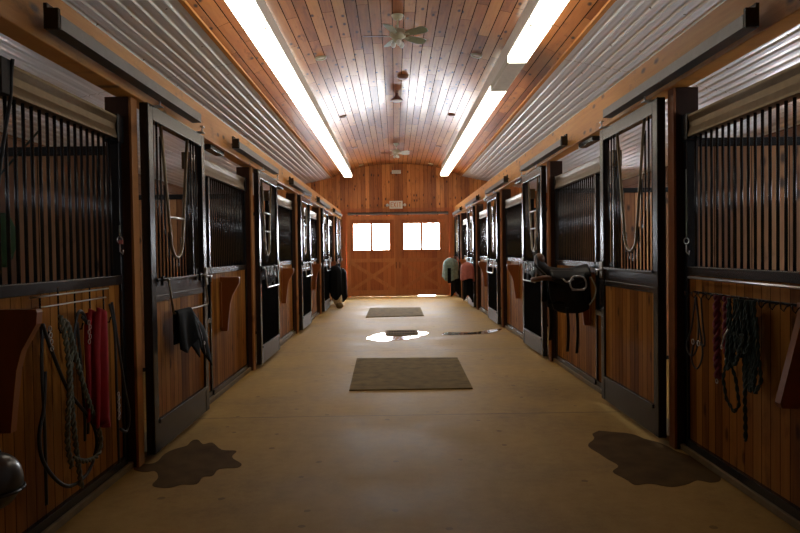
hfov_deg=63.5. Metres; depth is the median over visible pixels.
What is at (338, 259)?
door
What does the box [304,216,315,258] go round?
grille
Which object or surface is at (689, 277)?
bar
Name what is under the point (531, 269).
halter
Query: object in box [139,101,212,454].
door
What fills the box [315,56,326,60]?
recessed light
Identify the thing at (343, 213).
trim
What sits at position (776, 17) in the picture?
wooden beam
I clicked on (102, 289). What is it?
rail
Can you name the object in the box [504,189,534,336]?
panel
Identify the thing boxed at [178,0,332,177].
trim
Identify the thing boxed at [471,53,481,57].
recessed light
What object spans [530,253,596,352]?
saddle
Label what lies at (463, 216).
post
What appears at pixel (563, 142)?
door track
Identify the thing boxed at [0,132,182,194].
wall
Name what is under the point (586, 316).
rack
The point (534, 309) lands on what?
door
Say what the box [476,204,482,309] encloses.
post
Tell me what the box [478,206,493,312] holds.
panel
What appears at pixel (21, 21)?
wooden beam
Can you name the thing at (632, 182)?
wall
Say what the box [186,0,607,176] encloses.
ceiling
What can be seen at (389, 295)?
trim
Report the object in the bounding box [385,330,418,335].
floor drain
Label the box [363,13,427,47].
ceiling fan
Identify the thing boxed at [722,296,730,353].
lead
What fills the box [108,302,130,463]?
lead shank
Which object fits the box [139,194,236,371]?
wall
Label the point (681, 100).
post
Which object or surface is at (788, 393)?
rack
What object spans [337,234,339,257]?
grille
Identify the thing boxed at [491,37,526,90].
ceiling light
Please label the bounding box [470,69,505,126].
ceiling light
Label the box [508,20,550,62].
diffuser
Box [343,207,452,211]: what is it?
trim
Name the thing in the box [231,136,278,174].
door track
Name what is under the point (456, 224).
grille
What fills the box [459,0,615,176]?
trim
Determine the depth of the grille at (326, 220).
16.73 m
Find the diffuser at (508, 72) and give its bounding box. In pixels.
[491,58,524,90]
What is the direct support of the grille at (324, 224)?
attached to the door at (330, 221)
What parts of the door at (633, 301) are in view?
rail, rail, panel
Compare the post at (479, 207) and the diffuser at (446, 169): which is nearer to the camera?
the post at (479, 207)
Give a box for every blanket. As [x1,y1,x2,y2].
[442,258,458,282]
[460,262,474,281]
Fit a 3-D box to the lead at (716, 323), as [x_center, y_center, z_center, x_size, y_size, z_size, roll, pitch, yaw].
[2.036,0.467,4.147,0.052,0.574,0.059,-1,1,0]
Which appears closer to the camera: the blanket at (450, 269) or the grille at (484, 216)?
the grille at (484, 216)
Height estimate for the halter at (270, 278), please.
0.302 m
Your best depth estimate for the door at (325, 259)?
16.29 m
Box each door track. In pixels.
[43,2,200,122]
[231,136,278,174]
[288,177,311,196]
[315,196,330,208]
[331,208,341,216]
[452,206,462,214]
[465,194,479,206]
[485,174,508,193]
[520,134,567,170]
[603,2,758,117]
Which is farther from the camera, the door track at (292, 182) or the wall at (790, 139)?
the door track at (292, 182)
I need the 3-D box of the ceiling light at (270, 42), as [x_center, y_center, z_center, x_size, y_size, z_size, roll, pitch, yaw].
[-1.584,-2.776,8.403,0.252,0.355,2.844,-1,1,0]
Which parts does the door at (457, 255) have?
frame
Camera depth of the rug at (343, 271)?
18.44 m
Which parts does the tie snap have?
cord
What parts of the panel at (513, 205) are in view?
board panel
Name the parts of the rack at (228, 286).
plate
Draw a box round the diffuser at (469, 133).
[457,123,480,148]
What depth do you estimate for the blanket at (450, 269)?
19.16 m
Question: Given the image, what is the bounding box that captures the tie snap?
[683,169,689,254]
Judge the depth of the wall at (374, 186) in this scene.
21.75 m
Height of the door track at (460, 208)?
0.130 m
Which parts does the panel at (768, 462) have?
hook strip, board panel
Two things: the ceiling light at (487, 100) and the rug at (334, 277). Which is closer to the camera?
the ceiling light at (487, 100)
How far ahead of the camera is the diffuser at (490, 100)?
10.98 m
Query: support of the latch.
hanging from the panel at (28, 512)
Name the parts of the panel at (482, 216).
board panel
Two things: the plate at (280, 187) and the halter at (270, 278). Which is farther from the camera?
the plate at (280, 187)
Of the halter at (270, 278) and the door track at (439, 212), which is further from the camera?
the door track at (439, 212)
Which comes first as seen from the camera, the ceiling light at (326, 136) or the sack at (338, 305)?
the ceiling light at (326, 136)
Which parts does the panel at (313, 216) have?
board panel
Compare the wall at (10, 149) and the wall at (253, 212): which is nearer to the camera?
the wall at (10, 149)
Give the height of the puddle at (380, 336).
0.003 m
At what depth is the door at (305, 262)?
12.59 m
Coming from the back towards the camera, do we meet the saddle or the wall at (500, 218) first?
the wall at (500, 218)
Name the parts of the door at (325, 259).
panel, rail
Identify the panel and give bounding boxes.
[0,66,128,532]
[181,152,248,397]
[263,190,294,342]
[303,207,317,316]
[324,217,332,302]
[462,216,471,299]
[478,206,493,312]
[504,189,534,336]
[553,150,621,387]
[681,62,799,520]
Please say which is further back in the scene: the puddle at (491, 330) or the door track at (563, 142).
the puddle at (491, 330)
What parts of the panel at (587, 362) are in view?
board panel, board panel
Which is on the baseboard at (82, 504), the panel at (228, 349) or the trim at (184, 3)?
the panel at (228, 349)
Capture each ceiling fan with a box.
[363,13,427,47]
[390,143,409,157]
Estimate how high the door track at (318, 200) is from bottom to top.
0.130 m
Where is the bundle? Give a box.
[720,298,763,441]
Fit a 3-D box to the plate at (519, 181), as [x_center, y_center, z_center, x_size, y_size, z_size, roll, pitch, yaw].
[2.013,-1.430,10.831,0.090,0.049,0.500,-1,1,0]
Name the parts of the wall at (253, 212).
board panel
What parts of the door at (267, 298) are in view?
panel, rail, rail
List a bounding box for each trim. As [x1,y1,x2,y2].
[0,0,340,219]
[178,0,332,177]
[342,212,346,271]
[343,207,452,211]
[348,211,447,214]
[351,295,417,296]
[449,211,452,294]
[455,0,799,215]
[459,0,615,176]
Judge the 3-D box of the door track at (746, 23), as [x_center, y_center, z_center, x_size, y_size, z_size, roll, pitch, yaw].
[1.912,-1.381,4.659,0.132,0.130,2.380,-1,1,0]
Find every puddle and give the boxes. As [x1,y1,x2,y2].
[366,331,428,340]
[442,328,502,334]
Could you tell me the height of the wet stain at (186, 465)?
0.002 m
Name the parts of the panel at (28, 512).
board panel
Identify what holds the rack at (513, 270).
attached to the panel at (513, 205)
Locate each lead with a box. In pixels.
[712,295,721,383]
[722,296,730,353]
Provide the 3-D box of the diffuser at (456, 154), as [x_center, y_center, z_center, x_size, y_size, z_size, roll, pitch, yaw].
[1.460,-2.886,16.775,0.248,0.105,2.720,-1,1,0]
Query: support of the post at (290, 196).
on the floor
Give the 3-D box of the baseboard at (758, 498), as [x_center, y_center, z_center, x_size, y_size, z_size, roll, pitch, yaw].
[2.159,1.244,8.947,0.210,0.045,25.800,-1,1,0]
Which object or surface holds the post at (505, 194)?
on the floor
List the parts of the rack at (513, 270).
plate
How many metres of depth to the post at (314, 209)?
15.74 m
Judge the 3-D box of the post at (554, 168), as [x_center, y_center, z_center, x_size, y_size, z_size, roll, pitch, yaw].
[2.090,-0.067,8.681,0.185,2.680,0.112,-1,1,0]
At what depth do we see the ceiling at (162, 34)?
8.49 m
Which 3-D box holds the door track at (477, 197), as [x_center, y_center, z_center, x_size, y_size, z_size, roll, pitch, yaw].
[1.826,-1.643,16.236,0.132,0.130,2.380,-1,1,0]
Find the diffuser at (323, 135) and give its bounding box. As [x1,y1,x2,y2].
[312,125,336,150]
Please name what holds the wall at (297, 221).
on the floor
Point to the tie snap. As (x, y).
(685, 169)
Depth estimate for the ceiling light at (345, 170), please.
19.37 m
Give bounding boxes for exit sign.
[386,201,405,208]
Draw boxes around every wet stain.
[133,439,241,487]
[588,431,720,486]
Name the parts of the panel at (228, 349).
board panel, board panel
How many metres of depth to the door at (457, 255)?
20.77 m
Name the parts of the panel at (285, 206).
board panel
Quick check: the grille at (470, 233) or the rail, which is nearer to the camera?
the rail
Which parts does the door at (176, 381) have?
rail, panel, rail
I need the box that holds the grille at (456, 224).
[455,220,457,255]
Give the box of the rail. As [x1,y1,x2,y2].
[30,284,110,337]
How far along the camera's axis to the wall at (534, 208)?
12.54 m
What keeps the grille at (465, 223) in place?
attached to the panel at (464, 222)
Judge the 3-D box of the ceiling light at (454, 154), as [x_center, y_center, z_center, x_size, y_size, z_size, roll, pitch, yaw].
[1.458,-3.013,16.772,0.252,0.362,2.744,-1,1,0]
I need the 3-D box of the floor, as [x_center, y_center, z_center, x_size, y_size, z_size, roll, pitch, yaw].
[0.082,1.422,8.860,11.850,0.250,26.050,-1,1,0]
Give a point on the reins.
(43, 374)
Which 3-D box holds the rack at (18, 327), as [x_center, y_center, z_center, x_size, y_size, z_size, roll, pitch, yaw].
[-1.828,0.500,3.099,0.214,0.590,0.100,-1,1,0]
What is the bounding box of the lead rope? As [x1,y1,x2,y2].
[58,315,102,488]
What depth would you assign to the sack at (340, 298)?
17.92 m
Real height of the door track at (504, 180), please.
0.130 m
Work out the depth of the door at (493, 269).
13.08 m
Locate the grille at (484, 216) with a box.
[481,214,492,255]
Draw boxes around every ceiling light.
[225,0,265,28]
[243,0,303,93]
[288,72,323,128]
[312,112,336,150]
[327,137,345,165]
[337,154,351,176]
[440,153,454,175]
[447,135,465,164]
[456,108,480,148]
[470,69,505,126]
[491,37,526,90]
[507,0,550,62]
[530,0,568,25]
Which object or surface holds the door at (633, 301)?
hanging from the door track at (746, 23)
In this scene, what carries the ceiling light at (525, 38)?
attached to the ceiling at (357, 79)
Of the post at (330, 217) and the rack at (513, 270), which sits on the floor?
the post at (330, 217)
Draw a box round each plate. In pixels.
[204,144,223,155]
[277,183,283,189]
[515,178,521,183]
[579,136,599,147]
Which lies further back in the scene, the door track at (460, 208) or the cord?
the door track at (460, 208)
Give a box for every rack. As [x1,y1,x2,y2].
[0,309,41,433]
[219,277,239,330]
[281,268,293,302]
[312,264,320,288]
[329,261,335,268]
[478,261,486,286]
[507,264,519,298]
[582,277,590,324]
[775,303,799,408]
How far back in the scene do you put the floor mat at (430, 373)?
7.80 m
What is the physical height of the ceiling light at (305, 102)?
0.355 m
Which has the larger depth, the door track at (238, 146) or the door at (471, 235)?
the door at (471, 235)
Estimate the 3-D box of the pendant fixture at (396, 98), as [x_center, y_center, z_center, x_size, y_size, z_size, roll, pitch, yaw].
[-0.060,-3.147,12.032,0.250,0.155,0.250,-1,1,0]
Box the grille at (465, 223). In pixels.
[464,222,471,254]
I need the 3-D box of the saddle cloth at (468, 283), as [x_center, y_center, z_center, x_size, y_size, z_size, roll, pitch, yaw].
[1.712,0.519,16.231,0.266,0.786,0.263,-1,1,0]
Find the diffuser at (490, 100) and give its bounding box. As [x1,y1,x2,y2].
[470,86,505,125]
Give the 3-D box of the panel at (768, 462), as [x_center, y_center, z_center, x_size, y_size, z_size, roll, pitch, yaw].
[2.113,0.131,3.592,0.146,2.425,2.355,-1,1,0]
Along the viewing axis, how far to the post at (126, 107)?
4.54 m
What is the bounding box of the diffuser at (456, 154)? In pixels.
[447,147,465,163]
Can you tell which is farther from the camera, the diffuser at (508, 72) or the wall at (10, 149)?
the diffuser at (508, 72)
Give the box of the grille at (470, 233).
[468,213,472,256]
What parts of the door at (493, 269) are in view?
rail, rail, panel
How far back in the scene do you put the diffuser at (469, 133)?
13.86 m
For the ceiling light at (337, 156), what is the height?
0.355 m
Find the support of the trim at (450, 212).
attached to the wall at (374, 186)
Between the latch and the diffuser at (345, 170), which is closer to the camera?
the latch
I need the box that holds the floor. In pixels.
[55,295,799,532]
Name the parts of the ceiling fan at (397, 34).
blade, blade, motor, blade, blade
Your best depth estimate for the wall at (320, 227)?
19.51 m
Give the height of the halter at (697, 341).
0.500 m
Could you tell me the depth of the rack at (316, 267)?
14.87 m
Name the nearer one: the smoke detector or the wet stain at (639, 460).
the wet stain at (639, 460)
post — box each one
[104,97,144,467]
[236,167,255,370]
[286,193,298,333]
[312,207,321,313]
[329,216,334,260]
[460,213,466,298]
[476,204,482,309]
[500,189,510,327]
[547,161,561,360]
[668,87,698,448]
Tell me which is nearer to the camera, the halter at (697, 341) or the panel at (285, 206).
the halter at (697, 341)
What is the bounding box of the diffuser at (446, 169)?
[440,163,454,175]
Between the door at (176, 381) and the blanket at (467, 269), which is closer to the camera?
the door at (176, 381)
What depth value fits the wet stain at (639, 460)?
4.54 m
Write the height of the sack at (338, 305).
0.167 m
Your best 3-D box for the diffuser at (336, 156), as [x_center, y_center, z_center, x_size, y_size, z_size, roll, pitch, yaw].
[-1.644,-2.842,16.753,0.248,0.105,2.720,-1,1,0]
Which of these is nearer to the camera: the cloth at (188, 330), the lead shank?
the lead shank
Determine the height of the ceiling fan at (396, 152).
0.395 m
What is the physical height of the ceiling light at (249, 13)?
0.355 m
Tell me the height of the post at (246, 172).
2.610 m
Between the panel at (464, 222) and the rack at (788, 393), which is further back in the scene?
the panel at (464, 222)
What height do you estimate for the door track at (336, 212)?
0.130 m
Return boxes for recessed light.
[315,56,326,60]
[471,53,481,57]
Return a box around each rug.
[328,265,341,299]
[341,268,347,301]
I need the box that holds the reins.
[37,323,97,505]
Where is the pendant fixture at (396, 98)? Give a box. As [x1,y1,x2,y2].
[390,93,402,101]
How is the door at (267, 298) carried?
hanging from the door track at (238, 146)
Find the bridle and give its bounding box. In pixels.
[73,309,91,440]
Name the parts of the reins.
buckle chain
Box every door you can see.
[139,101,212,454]
[253,167,281,364]
[297,193,313,329]
[320,207,330,311]
[335,216,342,267]
[346,213,397,295]
[397,212,448,294]
[453,214,460,295]
[465,205,475,306]
[485,190,500,323]
[519,164,547,355]
[595,96,666,437]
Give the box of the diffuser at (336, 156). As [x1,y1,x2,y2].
[327,148,344,165]
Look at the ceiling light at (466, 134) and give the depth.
13.86 m
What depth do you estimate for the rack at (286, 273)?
10.84 m
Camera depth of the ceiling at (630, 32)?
8.59 m
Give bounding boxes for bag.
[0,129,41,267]
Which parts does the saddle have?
seat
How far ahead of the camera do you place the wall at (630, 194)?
8.68 m
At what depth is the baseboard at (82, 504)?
4.17 m
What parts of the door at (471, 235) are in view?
rail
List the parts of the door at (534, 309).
rail, panel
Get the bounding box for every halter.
[263,265,275,287]
[526,261,537,279]
[686,297,705,369]
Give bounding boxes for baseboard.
[41,302,333,532]
[465,299,799,531]
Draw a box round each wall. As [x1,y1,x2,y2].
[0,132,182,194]
[0,146,108,283]
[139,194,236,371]
[253,164,546,296]
[253,212,262,333]
[297,221,298,307]
[320,227,321,301]
[500,218,501,308]
[534,208,547,326]
[564,187,668,358]
[610,124,799,187]
[698,136,799,270]
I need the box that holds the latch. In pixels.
[117,225,123,253]
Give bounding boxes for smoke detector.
[397,74,407,79]
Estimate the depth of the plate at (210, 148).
6.65 m
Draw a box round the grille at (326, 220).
[323,219,327,259]
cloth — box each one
[84,307,110,428]
[173,307,212,365]
[451,270,461,296]
[463,279,473,302]
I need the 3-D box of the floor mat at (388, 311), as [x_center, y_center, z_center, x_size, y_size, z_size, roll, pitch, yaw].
[-0.123,1.128,16.079,1.350,0.014,2.499,-1,1,0]
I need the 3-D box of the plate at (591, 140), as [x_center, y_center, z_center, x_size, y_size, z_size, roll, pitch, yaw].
[2.042,-1.343,6.972,0.090,0.049,0.500,-1,1,0]
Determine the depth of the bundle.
3.78 m
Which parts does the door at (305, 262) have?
rail, panel, rail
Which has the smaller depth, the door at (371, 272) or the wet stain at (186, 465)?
the wet stain at (186, 465)
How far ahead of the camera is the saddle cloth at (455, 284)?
19.24 m
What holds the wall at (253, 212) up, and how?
on the floor
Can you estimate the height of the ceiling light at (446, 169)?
0.362 m
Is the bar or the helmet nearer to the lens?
the helmet
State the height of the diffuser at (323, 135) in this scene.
0.105 m
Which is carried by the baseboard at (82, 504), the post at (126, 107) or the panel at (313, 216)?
the panel at (313, 216)
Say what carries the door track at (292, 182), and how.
attached to the wall at (374, 186)
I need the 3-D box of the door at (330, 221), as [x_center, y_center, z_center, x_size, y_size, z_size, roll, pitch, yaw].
[-2.063,-0.147,18.357,0.100,2.425,2.232,-1,1,0]
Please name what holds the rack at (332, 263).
attached to the door at (330, 221)
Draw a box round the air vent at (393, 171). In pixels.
[392,170,400,173]
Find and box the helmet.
[0,450,26,508]
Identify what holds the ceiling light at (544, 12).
attached to the ceiling at (357, 79)
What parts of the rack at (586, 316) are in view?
plate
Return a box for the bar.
[687,276,799,289]
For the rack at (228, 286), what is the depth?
7.05 m
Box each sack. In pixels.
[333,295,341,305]
[336,302,343,307]
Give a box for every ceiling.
[0,0,330,194]
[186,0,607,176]
[462,0,799,192]
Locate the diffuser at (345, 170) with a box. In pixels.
[337,165,351,176]
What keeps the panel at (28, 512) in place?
on the baseboard at (82, 504)
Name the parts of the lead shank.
chain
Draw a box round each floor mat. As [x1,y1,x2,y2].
[349,357,472,390]
[366,307,423,317]
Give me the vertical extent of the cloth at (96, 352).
0.741 m
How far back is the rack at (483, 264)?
15.10 m
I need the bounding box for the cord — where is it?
[0,55,14,182]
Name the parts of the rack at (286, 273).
plate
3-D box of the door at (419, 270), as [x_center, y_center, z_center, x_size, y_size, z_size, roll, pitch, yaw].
[0.786,-0.433,21.703,1.708,2.785,0.119,-1,1,0]
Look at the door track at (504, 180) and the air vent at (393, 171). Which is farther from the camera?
the air vent at (393, 171)
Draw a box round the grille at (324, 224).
[324,224,330,256]

